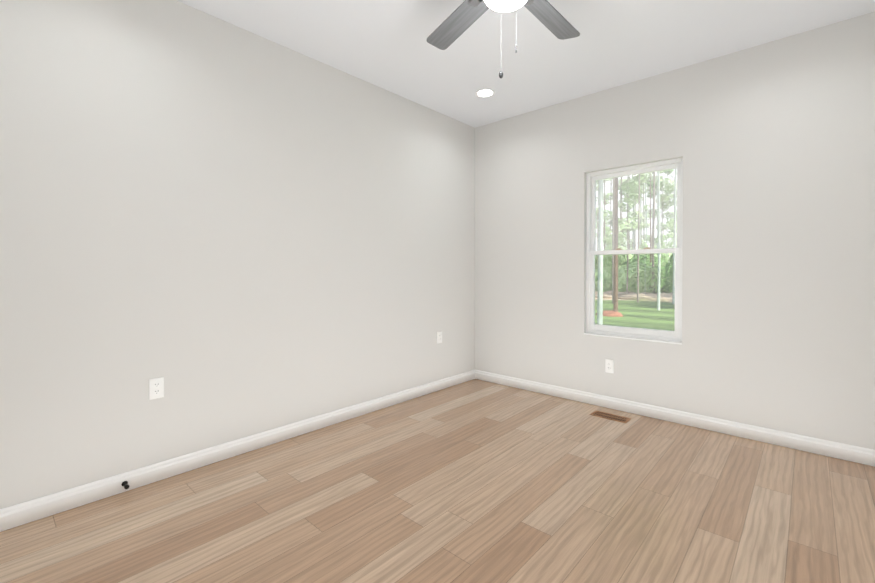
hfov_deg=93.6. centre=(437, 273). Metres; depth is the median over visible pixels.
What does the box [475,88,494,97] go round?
recessed light
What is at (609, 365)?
electrical outlet
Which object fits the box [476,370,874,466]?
baseboard
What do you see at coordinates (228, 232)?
wall
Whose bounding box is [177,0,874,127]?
ceiling
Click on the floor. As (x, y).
(476, 481)
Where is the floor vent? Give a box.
[590,410,630,422]
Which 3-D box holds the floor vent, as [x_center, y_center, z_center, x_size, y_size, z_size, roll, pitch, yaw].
[1.395,1.153,3.322,0.285,0.004,0.130,0,1,42]
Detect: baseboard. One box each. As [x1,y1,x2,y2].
[0,370,475,531]
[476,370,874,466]
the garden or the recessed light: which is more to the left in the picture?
the recessed light
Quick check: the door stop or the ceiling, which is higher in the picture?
the ceiling
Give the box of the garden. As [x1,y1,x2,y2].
[595,169,676,330]
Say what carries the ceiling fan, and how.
hanging from the ceiling
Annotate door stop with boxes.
[121,481,129,488]
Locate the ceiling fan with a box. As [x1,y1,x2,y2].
[427,0,579,77]
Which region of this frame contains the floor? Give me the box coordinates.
[0,379,874,582]
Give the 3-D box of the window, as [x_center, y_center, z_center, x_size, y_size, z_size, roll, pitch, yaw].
[1.643,-0.180,3.468,0.770,1.450,0.142,0,1,42]
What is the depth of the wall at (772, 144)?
2.97 m
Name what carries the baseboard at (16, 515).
attached to the wall at (228, 232)
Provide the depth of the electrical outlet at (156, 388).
2.30 m
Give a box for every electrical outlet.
[149,377,163,399]
[437,331,441,343]
[605,359,613,372]
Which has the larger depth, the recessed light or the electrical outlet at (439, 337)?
the electrical outlet at (439, 337)
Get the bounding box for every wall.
[0,0,474,508]
[475,12,874,449]
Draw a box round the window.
[584,158,682,344]

